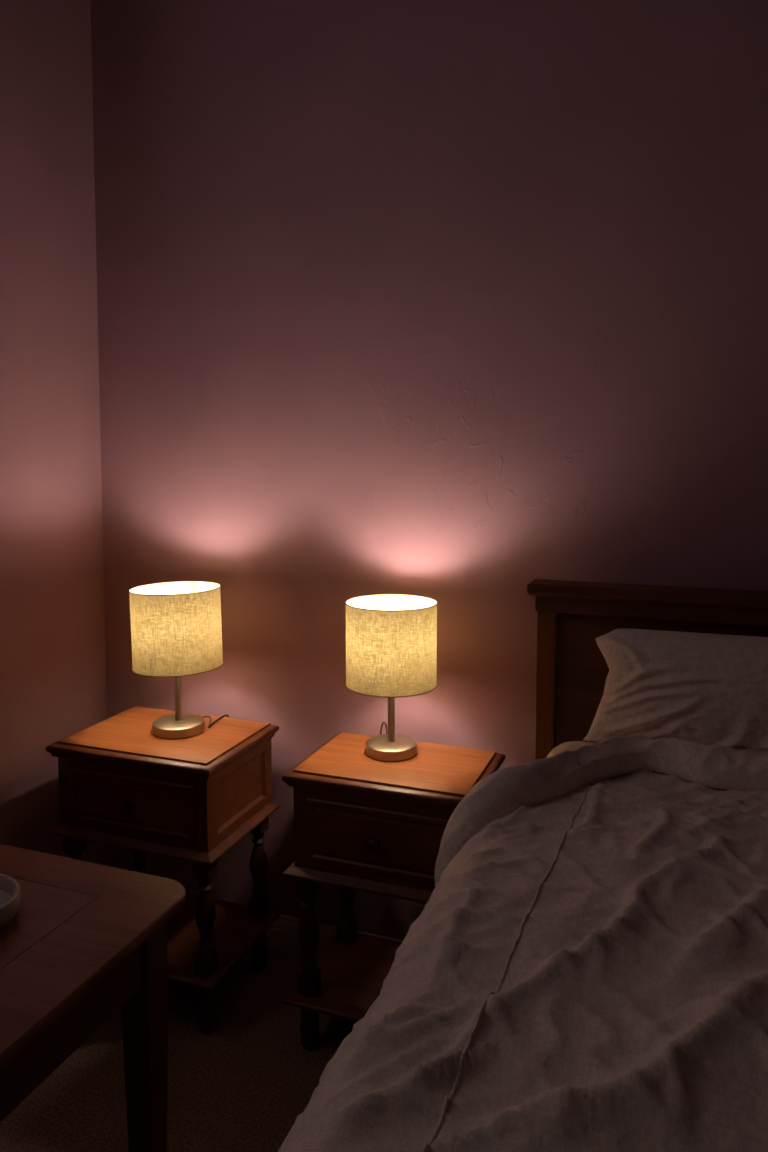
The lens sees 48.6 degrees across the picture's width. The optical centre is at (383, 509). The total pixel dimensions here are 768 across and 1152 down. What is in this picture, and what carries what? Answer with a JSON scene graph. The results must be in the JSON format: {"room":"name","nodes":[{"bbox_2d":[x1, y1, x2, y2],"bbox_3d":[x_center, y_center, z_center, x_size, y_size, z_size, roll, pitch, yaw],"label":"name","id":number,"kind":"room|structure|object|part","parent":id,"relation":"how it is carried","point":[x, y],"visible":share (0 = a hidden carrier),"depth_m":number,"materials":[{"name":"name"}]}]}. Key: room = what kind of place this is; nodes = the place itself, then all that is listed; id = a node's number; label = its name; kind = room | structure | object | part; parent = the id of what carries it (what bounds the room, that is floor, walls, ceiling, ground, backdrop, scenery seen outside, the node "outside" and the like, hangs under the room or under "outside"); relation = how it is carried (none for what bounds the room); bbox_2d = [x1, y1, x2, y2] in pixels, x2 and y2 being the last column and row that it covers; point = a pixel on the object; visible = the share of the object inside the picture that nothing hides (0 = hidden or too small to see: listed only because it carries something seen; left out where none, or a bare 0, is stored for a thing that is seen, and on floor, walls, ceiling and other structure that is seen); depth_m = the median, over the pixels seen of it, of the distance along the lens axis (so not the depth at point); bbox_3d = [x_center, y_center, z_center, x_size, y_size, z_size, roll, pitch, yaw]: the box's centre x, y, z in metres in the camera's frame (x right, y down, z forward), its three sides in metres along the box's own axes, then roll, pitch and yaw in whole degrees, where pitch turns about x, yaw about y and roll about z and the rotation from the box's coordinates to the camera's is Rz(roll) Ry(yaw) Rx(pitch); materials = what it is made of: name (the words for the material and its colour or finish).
{"room":"bedroom","nodes":[
{"label":"bedroom","id":0,"kind":"room"},
{"bbox_2d":[0,0,109,865],"bbox_3d":[-1.583,-0.147,0.665,0.120,3.000,4.210,1,4,20],"label":"wall","id":1,"kind":"structure","parent":0,"point":[53,655],"depth_m":2.29,"materials":[{"name":"paint"}]},
{"bbox_2d":[0,948,356,1151],"bbox_3d":[0.204,1.446,0.111,3.933,0.100,4.210,1,4,20],"label":"floor","id":2,"kind":"structure","parent":0,"point":[242,1085],"depth_m":1.90,"materials":[{"name":"brown carpet"}]},
{"bbox_2d":[0,844,185,1151],"bbox_3d":[-0.850,0.962,1.154,0.907,0.720,0.780,1,4,20],"label":"table","id":3,"kind":"object","parent":2,"relation":"on","point":[84,942],"visible":1,"depth_m":1.23,"materials":[{"name":"brown wood"}]},
{"bbox_2d":[0,874,19,927],"bbox_3d":[-0.606,0.578,1.232,0.146,0.034,0.146,1,4,20],"label":"dish","id":4,"kind":"object","parent":3,"relation":"on","point":[9,887],"visible":1,"depth_m":1.25,"materials":[{"name":"grey ceramic"}]},
{"bbox_3d":[-0.369,0.959,1.325,0.050,0.702,0.050,1,4,20],"label":"leg","id":5,"kind":"part","parent":3,"relation":"part of","materials":[{"name":"brown wood"}]},
{"bbox_2d":[46,706,279,1033],"bbox_3d":[-0.564,0.912,2.216,0.472,0.672,0.358,1,4,20],"label":"nightstand","id":6,"kind":"object","parent":2,"relation":"on","point":[123,785],"visible":0.83,"depth_m":2.09,"materials":[{"name":"brown wood"}]},
{"bbox_3d":[-0.786,0.959,2.171,0.050,0.283,0.050,1,4,20],"label":"leg","id":7,"kind":"part","parent":6,"relation":"part of","materials":[{"name":"brown wood"}]},
{"bbox_3d":[-0.622,0.715,2.047,0.029,0.029,0.028,1,4,20],"label":"knob","id":8,"kind":"part","parent":6,"relation":"part of","materials":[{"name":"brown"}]},
{"bbox_3d":[-0.615,0.714,2.067,0.365,0.138,0.017,1,4,20],"label":"drawer","id":9,"kind":"part","parent":6,"relation":"part of","materials":[{"name":"brown wood"}]},
{"bbox_3d":[-0.695,0.942,2.416,0.050,0.283,0.050,1,4,20],"label":"leg","id":10,"kind":"part","parent":6,"relation":"part of","materials":[{"name":"brown wood"}]},
{"bbox_3d":[-0.562,0.596,2.199,0.472,0.032,0.347,1,4,20],"label":"moulding","id":11,"kind":"part","parent":6,"relation":"part of","materials":[{"name":"brown wood"}]},
{"bbox_3d":[-0.562,0.802,2.214,0.470,0.024,0.345,1,4,20],"label":"moulding","id":12,"kind":"part","parent":6,"relation":"part of","materials":[{"name":"brown wood"}]},
{"bbox_2d":[129,581,228,738],"bbox_3d":[-0.534,0.455,2.223,0.234,0.518,0.274,0,4,0],"label":"table lamp","id":13,"kind":"object","parent":6,"relation":"on","point":[176,627],"visible":0.91,"depth_m":2.10,"materials":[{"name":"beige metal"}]},
{"bbox_3d":[-0.534,0.303,2.191,0.227,0.202,0.227,0,4,20],"label":"lamp shade","id":14,"kind":"part","parent":13,"relation":"part of","materials":[{"name":"fabric"}]},
{"bbox_3d":[-0.455,0.626,2.307,0.046,0.164,0.144,1,4,20],"label":"power cord","id":15,"kind":"part","parent":13,"relation":"part of","materials":[{"name":"brown plastic"}]},
{"bbox_3d":[-0.428,0.969,2.038,0.050,0.283,0.050,1,4,20],"label":"leg","id":16,"kind":"part","parent":6,"relation":"part of","materials":[{"name":"brown wood"}]},
{"bbox_2d":[167,892,279,990],"bbox_3d":[-0.562,1.106,2.235,0.470,0.018,0.345,1,4,20],"label":"shelf","id":17,"kind":"object","parent":6,"relation":"attached to","point":[236,929],"depth_m":2.18,"materials":[{"name":"brown wood"}]},
{"bbox_3d":[-0.364,0.706,2.145,0.018,0.179,0.293,1,4,20],"label":"panel","id":18,"kind":"part","parent":6,"relation":"part of","materials":[{"name":"brown wood"}]},
{"bbox_3d":[-0.337,0.952,2.283,0.050,0.283,0.050,1,4,20],"label":"leg","id":19,"kind":"part","parent":6,"relation":"part of","materials":[{"name":"brown wood"}]},
{"bbox_2d":[282,732,505,1050],"bbox_3d":[0.030,0.926,2.015,0.448,0.672,0.323,1,4,20],"label":"nightstand","id":20,"kind":"object","parent":2,"relation":"on","point":[364,823],"visible":0.59,"depth_m":1.93,"materials":[{"name":"brown wood"}]},
{"bbox_3d":[-0.175,0.985,1.982,0.050,0.286,0.050,1,4,20],"label":"leg","id":21,"kind":"part","parent":20,"relation":"part of","materials":[{"name":"brown wood"}]},
{"bbox_2d":[284,932,401,1021],"bbox_3d":[0.032,1.134,2.034,0.446,0.018,0.310,1,4,20],"label":"shelf","id":22,"kind":"object","parent":20,"relation":"attached to","point":[354,970],"depth_m":2.04,"materials":[{"name":"brown wood"}]},
{"bbox_3d":[-0.096,0.970,2.194,0.050,0.286,0.050,1,4,20],"label":"leg","id":23,"kind":"part","parent":20,"relation":"part of","materials":[{"name":"brown wood"}]},
{"bbox_3d":[0.032,0.828,2.013,0.446,0.024,0.310,1,4,20],"label":"moulding","id":24,"kind":"part","parent":20,"relation":"part of","materials":[{"name":"brown wood"}]},
{"bbox_3d":[-0.022,0.734,1.863,0.029,0.029,0.028,1,4,20],"label":"knob","id":25,"kind":"part","parent":20,"relation":"part of","materials":[{"name":"brown"}]},
{"bbox_3d":[-0.015,0.733,1.882,0.341,0.149,0.017,1,4,20],"label":"drawer","id":26,"kind":"part","parent":20,"relation":"part of","materials":[{"name":"brown wood"}]},
{"bbox_2d":[345,594,437,761],"bbox_3d":[0.018,0.473,2.042,0.220,0.507,0.220,-3,5,-38],"label":"table lamp","id":27,"kind":"object","parent":20,"relation":"on","point":[391,639],"visible":0.99,"depth_m":1.95,"materials":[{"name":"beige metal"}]},
{"bbox_3d":[0.012,0.624,2.155,0.014,0.190,0.091,2,5,28],"label":"power cord","id":28,"kind":"part","parent":27,"relation":"part of","materials":[{"name":"brown plastic"}]},
{"bbox_3d":[0.018,0.320,2.032,0.217,0.198,0.217,1,4,20],"label":"lamp shade","id":29,"kind":"part","parent":27,"relation":"part of","materials":[{"name":"fabric"}]},
{"bbox_3d":[0.032,0.610,1.998,0.448,0.032,0.312,1,4,20],"label":"moulding","id":30,"kind":"part","parent":20,"relation":"part of","materials":[{"name":"brown wood"}]},
{"bbox_2d":[527,579,767,759],"bbox_3d":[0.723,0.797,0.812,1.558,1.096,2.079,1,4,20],"label":"headboard","id":31,"kind":"object","parent":2,"relation":"on","point":[572,670],"visible":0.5,"depth_m":1.93,"materials":[{"name":"brown wood"}]},
{"bbox_3d":[0.381,0.744,2.007,0.042,1.035,0.048,1,4,20],"label":"headboard post","id":32,"kind":"part","parent":31,"relation":"part of","materials":[{"name":"brown wood"}]},
{"bbox_2d":[546,741,593,757],"bbox_3d":[0.729,0.765,0.813,1.460,0.359,1.938,1,4,20],"label":"mattress","id":33,"kind":"object","parent":31,"relation":"on","point":[572,745],"visible":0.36,"depth_m":1.86,"materials":[{"name":"fabric"}]},
{"bbox_2d":[278,734,767,1151],"bbox_3d":[0.667,0.710,0.755,1.568,0.434,1.867,1,4,20],"label":"duvet","id":34,"kind":"object","parent":33,"relation":"on","point":[584,967],"visible":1,"depth_m":0.98,"materials":[{"name":"fabric"}]},
{"bbox_2d":[583,629,767,751],"bbox_3d":[0.773,0.385,1.698,0.736,0.245,0.143,2,4,21],"label":"pillow","id":35,"kind":"object","parent":33,"relation":"on","point":[701,688],"visible":0.9,"depth_m":1.72,"materials":[{"name":"fabric"}]},
{"bbox_3d":[1.072,0.233,1.713,1.526,0.036,0.057,1,4,20],"label":"headboard rail","id":36,"kind":"part","parent":31,"relation":"part of","materials":[{"name":"brown wood"}]},
{"bbox_3d":[1.073,0.615,1.743,1.434,0.730,0.018,1,4,20],"label":"headboard panel","id":37,"kind":"part","parent":31,"relation":"part of","materials":[{"name":"brown wood"}]},
{"bbox_2d":[90,0,767,939],"bbox_3d":[0.916,-0.234,1.915,3.693,3.000,0.120,1,4,20],"label":"wall","id":38,"kind":"structure","parent":0,"point":[461,305],"depth_m":2.15,"materials":[{"name":"paint"}]},
{"bbox_2d":[267,914,402,957],"bbox_3d":[0.892,1.220,1.952,3.693,0.094,0.018,1,4,20],"label":"baseboard","id":39,"kind":"structure","parent":38,"relation":"attached to","point":[282,935],"depth_m":2.37,"materials":[{"name":"beige wood"}]}
]}

